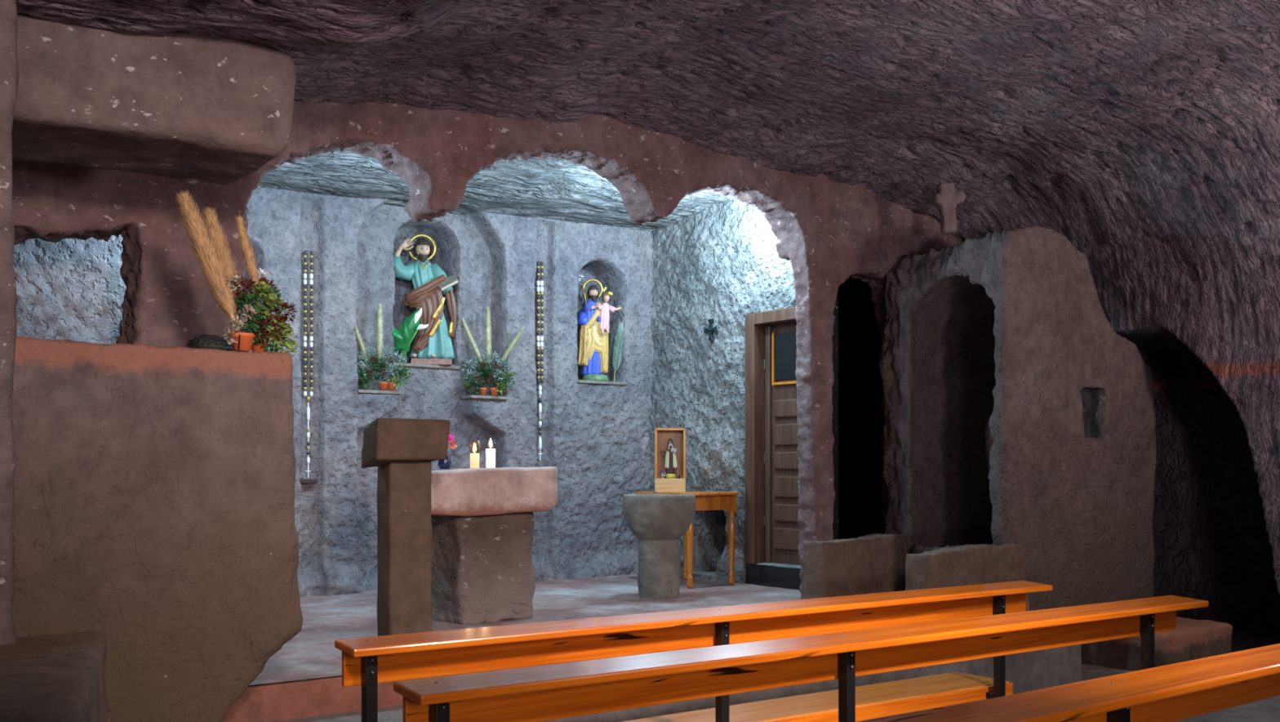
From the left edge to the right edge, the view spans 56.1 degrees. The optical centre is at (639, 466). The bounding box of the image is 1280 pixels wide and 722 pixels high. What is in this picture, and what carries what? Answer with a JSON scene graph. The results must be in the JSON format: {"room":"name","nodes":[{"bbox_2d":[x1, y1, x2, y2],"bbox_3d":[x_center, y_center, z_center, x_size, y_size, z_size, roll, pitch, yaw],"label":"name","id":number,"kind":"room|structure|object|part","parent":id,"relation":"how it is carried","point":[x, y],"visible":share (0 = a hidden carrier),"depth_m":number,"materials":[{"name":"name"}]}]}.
{"room":"church","nodes":[
{"label":"church","id":0,"kind":"room"},
{"bbox_2d":[12,335,302,721],"bbox_3d":[-3.048,0.534,4.706,3.036,2.068,1.587,0,0,-38],"label":"wall","id":1,"kind":"structure","parent":0,"point":[153,503],"depth_m":4.67,"materials":[{"name":"brown stone"}]},
{"bbox_2d":[0,0,18,644],"bbox_3d":[-3.079,-0.319,3.693,2.058,3.727,0.452,0,0,-38],"label":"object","id":2,"kind":"structure","parent":1,"relation":"attached to","point":[9,66],"depth_m":4.13,"materials":[{"name":"brown stone"}]},
{"bbox_2d":[11,13,296,185],"bbox_3d":[-2.859,-1.591,4.309,3.138,0.679,0.729,0,0,-38],"label":"stone beam","id":3,"kind":"structure","parent":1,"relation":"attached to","point":[211,108],"depth_m":4.71,"materials":[{"name":"brown stone"}]},
{"bbox_2d":[186,334,233,351],"bbox_3d":[-1.815,-0.519,5.064,0.194,0.069,0.194,0,0,-38],"label":"woven bowl","id":4,"kind":"object","parent":1,"relation":"on","point":[207,341],"visible":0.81,"depth_m":5.00,"materials":[{"name":"wicker"}]},
{"bbox_2d":[173,189,298,357],"bbox_3d":[-1.696,-0.803,5.047,0.511,0.719,0.214,0,0,-5],"label":"flower arrangement","id":5,"kind":"object","parent":1,"relation":"on","point":[219,271],"visible":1,"depth_m":5.02,"materials":[{"name":"plant"}]},
{"bbox_3d":[-1.697,-0.542,4.992,0.074,0.068,0.068,0,0,-18],"label":"dried white flower","id":6,"kind":"part","parent":5,"relation":"part of","materials":[{"name":"beige plant"}]},
{"bbox_3d":[-1.698,-0.769,5.019,0.079,0.081,0.074,0,0,-18],"label":"dried white flower","id":7,"kind":"part","parent":5,"relation":"part of","materials":[{"name":"beige plant"}]},
{"bbox_3d":[-1.671,-0.595,4.980,0.079,0.073,0.067,0,0,10],"label":"dried white flower","id":8,"kind":"part","parent":5,"relation":"part of","materials":[{"name":"beige plant"}]},
{"bbox_3d":[-1.666,-0.523,5.031,0.108,0.072,0.108,0,0,-18],"label":"pot","id":9,"kind":"part","parent":5,"relation":"part of","materials":[{"name":"ceramic"}]},
{"bbox_3d":[-1.667,-0.631,5.078,0.102,0.213,0.057,0,0,-18],"label":"plume stem","id":10,"kind":"part","parent":5,"relation":"part of","materials":[{"name":"green plant"}]},
{"bbox_3d":[-1.627,-0.640,4.980,0.076,0.076,0.064,0,0,-18],"label":"dried white flower","id":11,"kind":"part","parent":5,"relation":"part of","materials":[{"name":"beige plant"}]},
{"bbox_3d":[-1.618,-0.518,5.100,0.084,0.062,0.084,0,0,-18],"label":"pot","id":12,"kind":"part","parent":5,"relation":"part of","materials":[{"name":"ceramic"}]},
{"bbox_3d":[-1.619,-0.822,5.130,0.060,0.062,0.051,0,0,-43],"label":"white flower","id":13,"kind":"part","parent":5,"relation":"part of","materials":[{"name":"white plant"}]},
{"bbox_2d":[13,186,653,597],"bbox_3d":[-2.174,-0.714,8.697,1.418,3.388,6.313,0,0,39],"label":"wall","id":14,"kind":"structure","parent":0,"point":[597,438],"depth_m":9.64,"materials":[{"name":"grey stone"}]},
{"bbox_2d":[299,478,317,483],"bbox_3d":[-2.426,0.102,8.719,0.140,0.030,0.080,0,0,-38],"label":"wall bracket","id":15,"kind":"object","parent":14,"relation":"attached to","point":[301,480],"visible":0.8,"depth_m":8.69,"materials":[{"name":"brown stone"}]},
{"bbox_2d":[303,249,313,477],"bbox_3d":[-2.411,-0.749,8.724,0.067,1.654,0.027,0,0,-15],"label":"wall ornament","id":16,"kind":"object","parent":14,"relation":"attached to","point":[308,397],"depth_m":8.72,"materials":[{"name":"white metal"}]},
{"bbox_3d":[-2.411,-0.204,8.724,0.036,0.562,0.009,0,0,-15],"label":"pendant rod","id":17,"kind":"part","parent":16,"relation":"part of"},
{"bbox_2d":[357,389,403,395],"bbox_3d":[-2.002,-0.564,9.089,0.363,0.024,0.190,0,0,-38],"label":"shelf","id":18,"kind":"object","parent":14,"relation":"attached to","point":[364,391],"depth_m":9.01,"materials":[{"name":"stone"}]},
{"bbox_2d":[355,302,411,390],"bbox_3d":[-1.973,-0.917,9.081,0.489,0.670,0.198,0,0,-12],"label":"flower arrangement","id":19,"kind":"object","parent":18,"relation":"on","point":[384,385],"visible":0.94,"depth_m":9.07,"materials":[{"name":"plant"}]},
{"bbox_3d":[-2.030,-0.706,9.008,0.072,0.066,0.054,0,0,16],"label":"dark flower","id":20,"kind":"part","parent":19,"relation":"part of","materials":[{"name":"red plant"}]},
{"bbox_3d":[-2.006,-0.809,9.026,0.070,0.063,0.060,0,0,-12],"label":"dark flower","id":21,"kind":"part","parent":19,"relation":"part of","materials":[{"name":"red plant"}]},
{"bbox_3d":[-1.932,-0.714,9.021,0.073,0.068,0.056,0,0,-12],"label":"dark flower","id":22,"kind":"part","parent":19,"relation":"part of","materials":[{"name":"red plant"}]},
{"bbox_3d":[-1.936,-0.612,9.078,0.079,0.060,0.079,0,0,-12],"label":"pot","id":23,"kind":"part","parent":19,"relation":"part of","materials":[{"name":"ceramic"}]},
{"bbox_3d":[-1.881,-0.806,9.048,0.055,0.066,0.052,0,0,9],"label":"dark flower","id":24,"kind":"part","parent":19,"relation":"part of","materials":[{"name":"red plant"}]},
{"bbox_3d":[-1.877,-0.612,9.091,0.066,0.060,0.066,0,0,-12],"label":"pot","id":25,"kind":"part","parent":19,"relation":"part of","materials":[{"name":"ceramic"}]},
{"bbox_2d":[391,307,428,363],"bbox_3d":[-1.798,-1.025,9.339,0.301,0.432,0.122,0,0,-11],"label":"leaf","id":26,"kind":"object","parent":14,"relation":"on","point":[404,336],"visible":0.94,"depth_m":9.32,"materials":[{"name":"green plant"}]},
{"bbox_3d":[-1.847,-0.859,9.366,0.050,0.100,0.049,0,0,-11],"label":"glass","id":27,"kind":"part","parent":26,"relation":"part of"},
{"bbox_3d":[-1.785,-0.996,9.342,0.141,0.264,0.018,0,0,19],"label":"stem","id":28,"kind":"part","parent":26,"relation":"part of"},
{"bbox_2d":[393,233,458,365],"bbox_3d":[-1.720,-1.339,9.567,0.543,1.055,0.290,0,0,-10],"label":"saint statue","id":29,"kind":"object","parent":14,"relation":"in","point":[433,344],"visible":0.99,"depth_m":9.50,"materials":[{"name":"ceramic"}]},
{"bbox_2d":[437,274,458,291],"bbox_3d":[-1.525,-1.458,9.506,0.179,0.147,0.105,0,0,-10],"label":"book","id":30,"kind":"object","parent":29,"relation":"on","point":[445,283],"depth_m":9.50,"materials":[{"name":"stone"}]},
{"bbox_2d":[392,362,461,368],"bbox_3d":[-1.766,-0.795,9.567,0.594,0.024,0.320,0,0,-38],"label":"shelf","id":31,"kind":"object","parent":14,"relation":"attached to","point":[417,365],"depth_m":9.46,"materials":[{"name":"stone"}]},
{"bbox_2d":[459,395,508,399],"bbox_3d":[-1.255,-0.557,9.664,0.344,0.024,0.190,0,0,-38],"label":"shelf","id":32,"kind":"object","parent":14,"relation":"attached to","point":[464,396],"depth_m":9.58,"materials":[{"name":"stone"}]},
{"bbox_2d":[460,306,524,395],"bbox_3d":[-1.184,-0.938,9.653,0.532,0.728,0.195,0,0,-7],"label":"flower arrangement","id":33,"kind":"object","parent":32,"relation":"on","point":[483,366],"visible":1,"depth_m":9.64,"materials":[{"name":"plant"}]},
{"bbox_3d":[-1.264,-0.810,9.601,0.066,0.061,0.062,0,0,32],"label":"dark flower","id":34,"kind":"part","parent":33,"relation":"part of","materials":[{"name":"red plant"}]},
{"bbox_3d":[-1.259,-0.605,9.640,0.066,0.060,0.066,0,0,-7],"label":"pot","id":35,"kind":"part","parent":33,"relation":"part of","materials":[{"name":"ceramic"}]},
{"bbox_3d":[-1.198,-0.710,9.594,0.067,0.073,0.053,0,0,-16],"label":"dark flower","id":36,"kind":"part","parent":33,"relation":"part of","materials":[{"name":"red plant"}]},
{"bbox_3d":[-1.174,-0.605,9.651,0.066,0.060,0.066,0,0,-7],"label":"pot","id":37,"kind":"part","parent":33,"relation":"part of","materials":[{"name":"ceramic"}]},
{"bbox_3d":[-1.145,-0.808,9.612,0.063,0.060,0.052,0,0,-7],"label":"dark flower","id":38,"kind":"part","parent":33,"relation":"part of","materials":[{"name":"red plant"}]},
{"bbox_2d":[536,260,543,460],"bbox_3d":[-0.827,-0.881,9.943,0.057,1.652,0.027,0,0,-5],"label":"wall ornament","id":39,"kind":"object","parent":14,"relation":"attached to","point":[540,386],"depth_m":9.93,"materials":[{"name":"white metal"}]},
{"bbox_3d":[-0.827,-0.337,9.943,0.036,0.563,0.009,0,0,-5],"label":"pendant rod","id":40,"kind":"part","parent":39,"relation":"part of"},
{"bbox_2d":[577,273,621,381],"bbox_3d":[-0.349,-1.200,10.387,0.389,0.927,0.242,0,0,2],"label":"saint statue","id":41,"kind":"object","parent":14,"relation":"in","point":[593,321],"visible":1,"depth_m":10.32,"materials":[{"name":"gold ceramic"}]},
{"bbox_2d":[604,330,610,374],"bbox_3d":[-0.309,-0.994,10.472,0.112,0.478,0.077,0,0,-1],"label":"frond","id":42,"kind":"object","parent":41,"relation":"on","point":[609,340],"visible":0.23,"depth_m":10.46,"materials":[{"name":"plant"}]},
{"bbox_2d":[577,379,627,385],"bbox_3d":[-0.408,-0.723,10.398,0.521,0.024,0.320,0,0,-38],"label":"shelf","id":43,"kind":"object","parent":14,"relation":"attached to","point":[579,380],"depth_m":10.26,"materials":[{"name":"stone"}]},
{"bbox_2d":[612,321,624,381],"bbox_3d":[-0.190,-1.000,10.440,0.107,0.531,0.040,0,0,-1],"label":"frond","id":44,"kind":"object","parent":14,"relation":"in","point":[618,336],"visible":1,"depth_m":10.43,"materials":[{"name":"green plant"}]},
{"bbox_2d":[12,101,962,591],"bbox_3d":[-0.572,-0.771,7.647,10.902,4.118,0.331,0,0,-38],"label":"wall","id":45,"kind":"structure","parent":0,"point":[830,232],"depth_m":7.24,"materials":[{"name":"brown stone"}]},
{"bbox_2d":[143,173,189,179],"bbox_3d":[-3.188,-1.812,4.931,2.970,0.748,1.133,0,0,-38],"label":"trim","id":46,"kind":"structure","parent":45,"relation":"attached to","point":[175,176],"depth_m":6.05,"materials":[{"name":"brown stone"}]},
{"bbox_2d":[258,151,735,230],"bbox_3d":[-1.690,-2.068,8.257,6.390,0.346,2.450,0,0,-38],"label":"ceiling","id":47,"kind":"structure","parent":0,"point":[548,188],"depth_m":8.94,"materials":[{"name":"grey stone"}]},
{"bbox_2d":[248,573,905,684],"bbox_3d":[-1.160,0.930,7.838,6.720,0.016,3.660,0,0,-38],"label":"floor","id":48,"kind":"structure","parent":0,"point":[312,652],"depth_m":7.89,"materials":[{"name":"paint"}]},
{"bbox_2d":[361,417,450,635],"bbox_3d":[-1.236,0.345,6.290,0.425,1.195,0.248,0,0,-38],"label":"lectern","id":49,"kind":"object","parent":48,"relation":"on","point":[403,451],"visible":0.94,"depth_m":6.25,"materials":[{"name":"brown stone"}]},
{"bbox_2d":[431,466,557,624],"bbox_3d":[-1.048,0.481,7.353,1.009,0.969,0.518,0,0,-38],"label":"stone altar","id":50,"kind":"object","parent":48,"relation":"on","point":[482,518],"visible":0.82,"depth_m":7.22,"materials":[{"name":"brown stone"}]},
{"bbox_2d":[437,431,457,468],"bbox_3d":[-1.173,-0.102,7.324,0.127,0.229,0.085,0,0,-38],"label":"flower vase","id":51,"kind":"object","parent":50,"relation":"on","point":[446,463],"visible":0.78,"depth_m":7.29,"materials":[{"name":"blue ceramic"}]},
{"bbox_3d":[-1.157,-0.169,7.329,0.069,0.097,0.086,0,0,-19],"label":"pink flower","id":52,"kind":"part","parent":51,"relation":"part of","materials":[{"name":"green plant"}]},
{"bbox_3d":[-1.146,-0.136,7.347,0.056,0.055,0.057,0,0,-38],"label":"peach flower","id":53,"kind":"part","parent":51,"relation":"part of","materials":[{"name":"orange plant"}]},
{"bbox_2d":[470,442,479,467],"bbox_3d":[-1.014,-0.074,7.358,0.070,0.172,0.070,0,0,-38],"label":"votive candle","id":54,"kind":"object","parent":50,"relation":"on","point":[474,457],"visible":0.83,"depth_m":7.33,"materials":[{"name":"beige wax"}]},
{"bbox_2d":[485,438,495,467],"bbox_3d":[-0.924,-0.083,7.427,0.072,0.191,0.072,0,0,-38],"label":"votive candle","id":55,"kind":"object","parent":50,"relation":"on","point":[490,452],"visible":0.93,"depth_m":7.40,"materials":[{"name":"white wax"}]},
{"bbox_2d":[622,493,695,598],"bbox_3d":[0.134,0.567,8.582,0.525,0.746,0.531,0,0,-38],"label":"baptismal font","id":56,"kind":"object","parent":48,"relation":"on","point":[658,521],"visible":0.98,"depth_m":8.44,"materials":[{"name":"stone"}]},
{"bbox_2d":[622,493,695,540],"bbox_3d":[0.134,0.360,8.583,0.526,0.335,0.533,0,0,-38],"label":"bowl","id":57,"kind":"object","parent":56,"relation":"on","point":[650,516],"depth_m":8.38,"materials":[{"name":"stone"}]},
{"bbox_2d":[635,490,738,587],"bbox_3d":[0.375,0.562,9.574,0.590,0.735,0.760,0,0,-38],"label":"side table","id":58,"kind":"object","parent":48,"relation":"on","point":[704,500],"visible":0.59,"depth_m":9.39,"materials":[{"name":"brown wood"}]},
{"bbox_2d":[654,427,685,491],"bbox_3d":[0.237,-0.055,9.493,0.240,0.500,0.170,0,0,0],"label":"display case","id":59,"kind":"object","parent":58,"relation":"on","point":[662,435],"visible":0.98,"depth_m":9.57,"materials":[{"name":"brown wood"}]},
{"bbox_2d":[659,469,666,478],"bbox_3d":[0.179,0.054,9.465,0.059,0.072,0.066,0,0,-41],"label":"posy","id":60,"kind":"object","parent":59,"relation":"on","point":[662,473],"visible":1,"depth_m":9.46,"materials":[{"name":"purple plant"}]},
{"bbox_2d":[664,438,677,478],"bbox_3d":[0.247,-0.068,9.503,0.102,0.314,0.084,0,0,0],"label":"figurine","id":61,"kind":"object","parent":59,"relation":"on","point":[671,463],"visible":1,"depth_m":9.48,"materials":[{"name":"beige ceramic"}]},
{"bbox_3d":[0.383,0.575,9.933,0.058,0.711,0.057,0,0,-38],"label":"leg","id":62,"kind":"part","parent":58,"relation":"part of","materials":[{"name":"brown wood"}]},
{"bbox_3d":[0.384,0.575,9.227,0.058,0.711,0.057,0,0,-38],"label":"leg","id":63,"kind":"part","parent":58,"relation":"part of","materials":[{"name":"brown wood"}]},
{"bbox_3d":[0.381,0.328,9.566,0.450,0.015,0.580,0,0,-38],"label":"moulding","id":64,"kind":"part","parent":58,"relation":"part of","materials":[{"name":"brown wood"}]},
{"bbox_3d":[0.724,0.575,9.489,0.058,0.711,0.057,0,0,-38],"label":"leg","id":65,"kind":"part","parent":58,"relation":"part of","materials":[{"name":"brown wood"}]},
{"bbox_2d":[746,563,800,588],"bbox_3d":[1.219,0.851,9.388,0.320,0.158,0.795,0,0,-38],"label":"step","id":66,"kind":"structure","parent":48,"relation":"on","point":[757,574],"depth_m":9.36,"materials":[{"name":"black stone"}]},
{"bbox_2d":[16,0,1279,631],"bbox_3d":[2.036,-0.508,3.766,13.670,3.902,9.888,0,0,-38],"label":"ceiling","id":67,"kind":"structure","parent":0,"point":[1144,134],"depth_m":7.66,"materials":[{"name":"brown stone"}]},
{"bbox_2d":[275,644,1080,721],"bbox_3d":[0.321,1.290,6.324,6.220,0.380,0.534,0,0,-38],"label":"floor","id":68,"kind":"structure","parent":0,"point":[1031,670],"depth_m":6.84,"materials":[{"name":"stone"}]},
{"bbox_2d":[648,197,800,589],"bbox_3d":[0.882,-0.714,10.007,0.761,3.388,2.188,0,0,-38],"label":"wall","id":69,"kind":"structure","parent":0,"point":[722,263],"depth_m":9.99,"materials":[{"name":"grey stone"}]},
{"bbox_2d":[704,318,717,340],"bbox_3d":[0.579,-1.137,9.932,0.030,0.176,0.150,0,0,-38],"label":"wall cross","id":70,"kind":"object","parent":69,"relation":"attached to","point":[710,329],"visible":1,"depth_m":9.93,"materials":[{"name":"metal"}]},
{"bbox_2d":[745,306,800,564],"bbox_3d":[1.112,-0.226,9.453,0.250,1.992,0.570,0,0,-38],"label":"door","id":71,"kind":"structure","parent":69,"relation":"in","point":[772,528],"depth_m":9.53,"materials":[{"name":"brown wood"}]},
{"bbox_3d":[1.183,-0.460,9.385,0.030,0.140,0.375,0,0,-38],"label":"panel","id":72,"kind":"part","parent":71,"relation":"part of","materials":[{"name":"brown wood"}]},
{"bbox_3d":[1.183,-0.255,9.385,0.030,0.170,0.375,0,0,-38],"label":"panel","id":73,"kind":"part","parent":71,"relation":"part of","materials":[{"name":"brown wood"}]},
{"bbox_3d":[1.183,-0.050,9.385,0.030,0.140,0.375,0,0,-38],"label":"panel","id":74,"kind":"part","parent":71,"relation":"part of","materials":[{"name":"brown wood"}]},
{"bbox_3d":[1.183,0.155,9.385,0.030,0.170,0.375,0,0,-38],"label":"panel","id":75,"kind":"part","parent":71,"relation":"part of","materials":[{"name":"brown wood"}]},
{"bbox_3d":[1.183,0.360,9.385,0.030,0.140,0.375,0,0,-38],"label":"panel","id":76,"kind":"part","parent":71,"relation":"part of","materials":[{"name":"brown wood"}]},
{"bbox_3d":[1.183,0.565,9.385,0.030,0.170,0.375,0,0,-38],"label":"panel","id":77,"kind":"part","parent":71,"relation":"part of","materials":[{"name":"brown wood"}]},
{"bbox_2d":[831,276,884,539],"bbox_3d":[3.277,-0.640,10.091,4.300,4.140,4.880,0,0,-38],"label":"wall opening","id":78,"kind":"structure","parent":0,"point":[856,399],"depth_m":12.31,"materials":[{"name":"black"}]},
{"bbox_2d":[866,626,1279,721],"bbox_3d":[1.717,1.429,4.525,13.440,0.022,11.880,0,0,-38],"label":"floor","id":79,"kind":"structure","parent":0,"point":[1268,709],"depth_m":7.39,"materials":[{"name":"stone"}]},
{"bbox_2d":[0,631,110,721],"bbox_3d":[-2.208,1.043,3.072,2.081,0.894,2.083,0,0,-38],"label":"bench","id":80,"kind":"object","parent":79,"relation":"on","point":[60,677],"visible":0.98,"depth_m":3.59,"materials":[{"name":"brown stone"}]},
{"bbox_2d":[221,650,666,721],"bbox_3d":[0.119,1.211,6.586,6.220,0.538,0.125,0,0,-38],"label":"step","id":81,"kind":"structure","parent":79,"relation":"on","point":[316,696],"depth_m":5.27,"materials":[{"name":"red stone"}]},
{"bbox_2d":[334,580,1052,721],"bbox_3d":[0.398,0.990,4.899,3.480,0.880,0.500,0,0,-35],"label":"pew","id":82,"kind":"object","parent":79,"relation":"on","point":[366,661],"visible":0.97,"depth_m":4.72,"materials":[{"name":"brown wood"}]},
{"bbox_2d":[334,580,1052,657],"bbox_3d":[0.493,0.568,4.764,3.480,0.036,0.170,0,0,-35],"label":"shelf","id":83,"kind":"object","parent":82,"relation":"attached to","point":[374,646],"depth_m":4.43,"materials":[{"name":"brown wood"}]},
{"bbox_3d":[0.328,1.042,4.954,3.330,0.025,0.330,0,0,-35],"label":"seat","id":84,"kind":"part","parent":82,"relation":"part of","materials":[{"name":"brown wood"}]},
{"bbox_2d":[393,595,1208,721],"bbox_3d":[0.780,0.990,4.192,3.595,0.880,0.500,0,0,-36],"label":"pew","id":85,"kind":"object","parent":79,"relation":"on","point":[544,692],"visible":0.88,"depth_m":3.72,"materials":[{"name":"brown wood"}]},
{"bbox_2d":[800,533,908,599],"bbox_3d":[1.592,0.992,8.782,0.239,0.984,1.231,0,0,42],"label":"parapet","id":86,"kind":"object","parent":79,"relation":"on","point":[875,562],"visible":0.45,"depth_m":8.59,"materials":[{"name":"brown stone"}]},
{"bbox_2d":[905,543,1029,610],"bbox_3d":[2.168,0.997,7.909,0.223,0.968,1.465,0,0,42],"label":"parapet","id":87,"kind":"object","parent":79,"relation":"on","point":[979,563],"visible":0.31,"depth_m":7.69,"materials":[{"name":"brown stone"}]},
{"bbox_2d":[878,225,1156,610],"bbox_3d":[3.048,-0.131,9.584,2.132,3.287,1.185,0,0,-38],"label":"rock confessional","id":88,"kind":"object","parent":79,"relation":"on","point":[1014,408],"visible":0.7,"depth_m":9.24,"materials":[{"name":"brown stone"}]},
{"bbox_2d":[931,182,965,234],"bbox_3d":[2.325,-1.946,9.036,0.253,0.385,0.108,0,0,-2],"label":"stone cross","id":89,"kind":"object","parent":88,"relation":"on","point":[947,197],"visible":1,"depth_m":9.00,"materials":[{"name":"brown stone"}]},
{"bbox_2d":[870,643,1279,721],"bbox_3d":[1.335,0.990,3.349,3.800,0.880,0.500,0,0,-38],"label":"pew","id":90,"kind":"object","parent":79,"relation":"on","point":[1175,691],"visible":1,"depth_m":3.11,"materials":[{"name":"brown wood"}]},
{"bbox_2d":[1080,616,1232,670],"bbox_3d":[3.776,1.313,8.863,1.023,0.367,0.795,0,0,-38],"label":"stone block","id":91,"kind":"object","parent":79,"relation":"on","point":[1193,638],"depth_m":8.54,"materials":[{"name":"brown stone"}]}
]}

